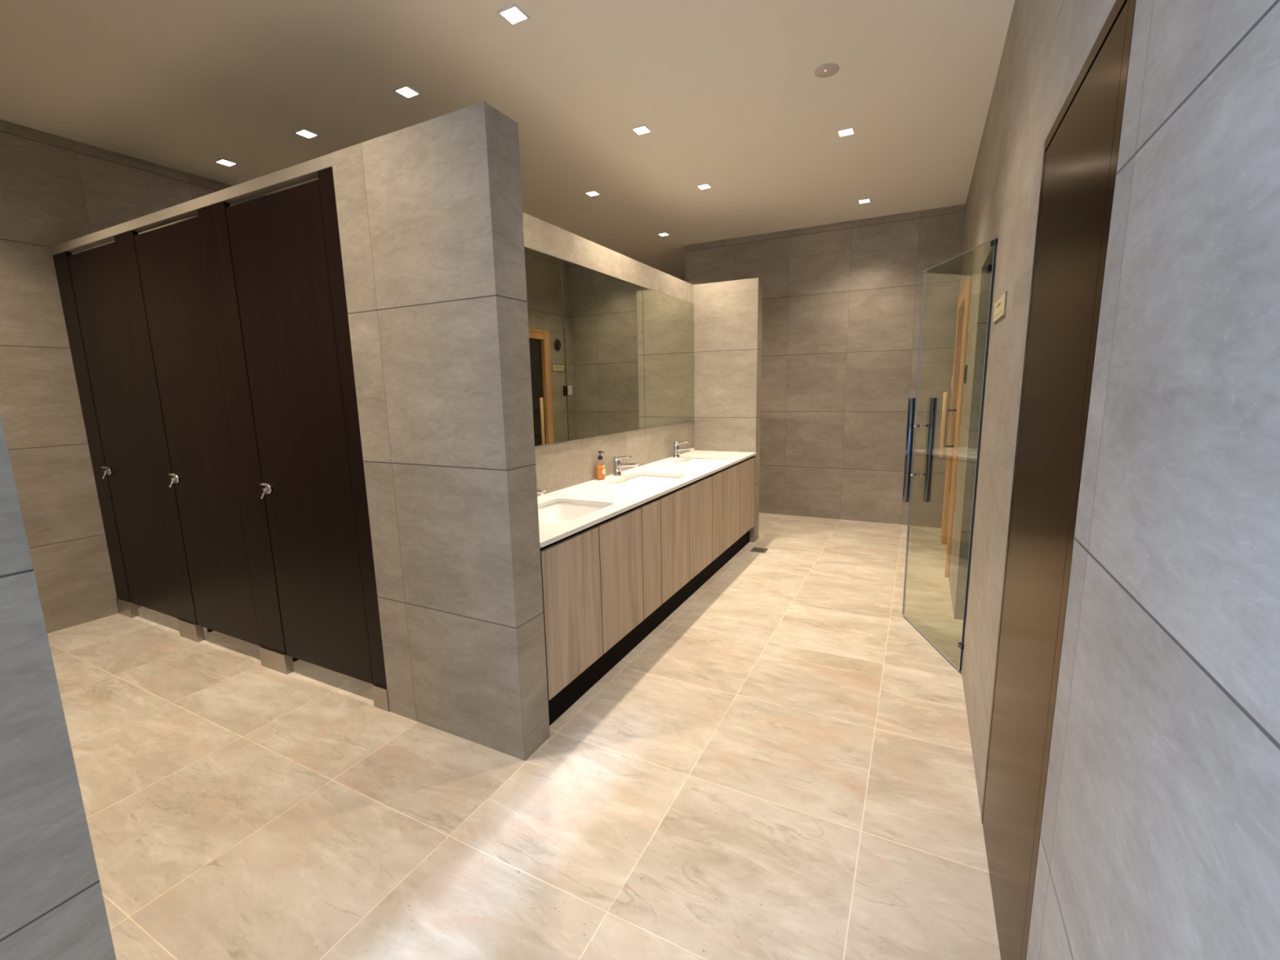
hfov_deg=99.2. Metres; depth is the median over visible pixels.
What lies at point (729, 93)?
ceiling
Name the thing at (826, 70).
smoke detector
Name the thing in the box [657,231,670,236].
recessed light
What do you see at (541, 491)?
mixer tap
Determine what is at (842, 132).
diffuser
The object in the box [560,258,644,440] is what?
wall mirror
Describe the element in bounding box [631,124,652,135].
recessed light
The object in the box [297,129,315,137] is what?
diffuser
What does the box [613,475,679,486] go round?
basin
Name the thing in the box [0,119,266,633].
wall
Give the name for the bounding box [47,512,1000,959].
floor
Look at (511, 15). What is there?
diffuser
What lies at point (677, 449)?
mixer tap
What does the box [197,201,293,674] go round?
pilaster
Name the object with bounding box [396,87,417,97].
diffuser
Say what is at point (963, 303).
door
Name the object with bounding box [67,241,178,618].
door
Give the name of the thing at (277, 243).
door
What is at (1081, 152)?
door
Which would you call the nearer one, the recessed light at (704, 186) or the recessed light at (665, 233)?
the recessed light at (704, 186)
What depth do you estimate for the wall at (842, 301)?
5.58 m
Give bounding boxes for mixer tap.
[536,480,546,495]
[613,455,638,475]
[672,441,693,457]
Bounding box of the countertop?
[537,450,756,547]
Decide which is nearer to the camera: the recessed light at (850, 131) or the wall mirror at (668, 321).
the recessed light at (850, 131)
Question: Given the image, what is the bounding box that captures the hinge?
[986,263,995,274]
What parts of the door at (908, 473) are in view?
pull handle, pull handle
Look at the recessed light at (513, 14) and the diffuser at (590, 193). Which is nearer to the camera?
the recessed light at (513, 14)
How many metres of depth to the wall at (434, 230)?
2.11 m
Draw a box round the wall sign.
[993,291,1007,324]
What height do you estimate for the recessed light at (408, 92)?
0.006 m
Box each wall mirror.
[524,245,568,446]
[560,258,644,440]
[642,286,693,428]
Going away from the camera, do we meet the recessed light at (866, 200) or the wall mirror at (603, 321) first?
the wall mirror at (603, 321)
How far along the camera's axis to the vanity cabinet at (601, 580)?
2.57 m
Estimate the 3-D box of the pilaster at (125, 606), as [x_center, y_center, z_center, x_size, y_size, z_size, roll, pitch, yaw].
[-3.464,-0.229,3.478,0.194,2.301,0.039,4,11,27]
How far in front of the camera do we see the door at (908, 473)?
3.10 m
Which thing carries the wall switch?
attached to the wall at (1160, 834)
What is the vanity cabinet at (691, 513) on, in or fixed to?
attached to the wall at (434, 230)
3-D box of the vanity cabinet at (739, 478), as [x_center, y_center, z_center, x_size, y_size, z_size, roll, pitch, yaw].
[0.577,0.153,4.715,0.595,0.660,0.906,4,11,27]
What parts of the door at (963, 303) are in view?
pull handle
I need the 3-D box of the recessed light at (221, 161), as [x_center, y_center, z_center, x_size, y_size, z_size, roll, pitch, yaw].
[-2.835,-2.174,3.734,0.100,0.006,0.100,4,11,27]
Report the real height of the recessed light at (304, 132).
0.006 m
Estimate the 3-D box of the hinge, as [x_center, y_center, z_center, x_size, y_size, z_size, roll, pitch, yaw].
[1.906,-1.144,2.954,0.042,0.038,0.075,4,11,27]
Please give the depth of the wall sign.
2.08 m
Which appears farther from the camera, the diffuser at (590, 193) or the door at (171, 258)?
the diffuser at (590, 193)
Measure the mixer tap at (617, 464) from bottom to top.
0.139 m
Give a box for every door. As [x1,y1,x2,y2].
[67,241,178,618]
[133,216,260,646]
[225,179,373,684]
[902,237,997,671]
[938,277,971,577]
[981,0,1136,959]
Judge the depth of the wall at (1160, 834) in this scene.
0.65 m
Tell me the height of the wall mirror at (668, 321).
1.054 m
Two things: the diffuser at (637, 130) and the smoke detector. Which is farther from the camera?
the diffuser at (637, 130)
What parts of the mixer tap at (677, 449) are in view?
lever, spout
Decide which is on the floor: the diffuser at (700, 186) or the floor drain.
the floor drain
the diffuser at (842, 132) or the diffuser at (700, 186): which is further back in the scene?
the diffuser at (700, 186)
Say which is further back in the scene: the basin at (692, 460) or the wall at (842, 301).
the wall at (842, 301)
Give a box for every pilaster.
[53,251,138,617]
[114,231,204,642]
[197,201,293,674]
[317,167,389,711]
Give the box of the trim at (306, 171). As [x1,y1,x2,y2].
[50,153,332,255]
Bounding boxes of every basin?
[537,502,607,524]
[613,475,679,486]
[678,457,728,464]
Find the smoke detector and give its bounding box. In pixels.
[814,63,839,77]
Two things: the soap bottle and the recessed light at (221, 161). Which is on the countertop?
the soap bottle
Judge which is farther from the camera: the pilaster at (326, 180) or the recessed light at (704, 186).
the recessed light at (704, 186)
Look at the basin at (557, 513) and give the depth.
2.97 m
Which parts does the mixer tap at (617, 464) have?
lever, spout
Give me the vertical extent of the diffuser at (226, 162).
0.003 m
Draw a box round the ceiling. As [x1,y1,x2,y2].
[0,0,1014,279]
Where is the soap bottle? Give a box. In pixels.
[595,450,605,479]
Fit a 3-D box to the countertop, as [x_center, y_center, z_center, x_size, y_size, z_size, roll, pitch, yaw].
[0.063,-0.008,3.670,0.604,0.020,3.172,4,11,27]
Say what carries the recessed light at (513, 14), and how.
in the ceiling
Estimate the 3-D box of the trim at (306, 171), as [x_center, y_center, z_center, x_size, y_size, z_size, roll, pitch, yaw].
[-2.376,-1.317,2.728,2.685,0.046,0.045,4,11,27]
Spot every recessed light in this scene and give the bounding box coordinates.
[213,158,238,167]
[293,128,319,139]
[392,84,421,98]
[496,3,530,26]
[584,190,600,196]
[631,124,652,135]
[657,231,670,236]
[696,182,712,190]
[836,126,855,137]
[857,198,871,204]
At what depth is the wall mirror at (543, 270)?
3.07 m
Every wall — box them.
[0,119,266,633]
[0,413,116,959]
[330,101,762,760]
[684,204,965,528]
[948,0,1279,959]
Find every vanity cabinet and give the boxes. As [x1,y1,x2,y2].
[540,497,662,700]
[657,470,723,604]
[720,456,755,552]
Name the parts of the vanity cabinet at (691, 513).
door, door, filler panel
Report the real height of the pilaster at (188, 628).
2.301 m
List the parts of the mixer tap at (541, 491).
spout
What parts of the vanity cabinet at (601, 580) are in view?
door, door, filler panel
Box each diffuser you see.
[217,160,235,165]
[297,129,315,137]
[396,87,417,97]
[501,7,526,23]
[586,191,598,195]
[634,126,648,134]
[697,184,710,189]
[838,128,853,136]
[859,199,869,203]
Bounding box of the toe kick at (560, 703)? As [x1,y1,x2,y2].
[547,530,749,725]
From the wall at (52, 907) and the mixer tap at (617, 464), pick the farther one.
the mixer tap at (617, 464)
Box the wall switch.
[963,364,967,383]
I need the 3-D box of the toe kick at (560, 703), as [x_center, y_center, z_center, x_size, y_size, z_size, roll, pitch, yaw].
[0.059,0.731,3.804,0.543,0.158,3.169,4,11,27]
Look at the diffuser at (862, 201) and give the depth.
4.79 m
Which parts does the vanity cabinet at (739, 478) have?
door, door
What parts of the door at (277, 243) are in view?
lever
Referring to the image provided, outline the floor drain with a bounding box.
[750,546,768,552]
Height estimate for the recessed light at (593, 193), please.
0.006 m

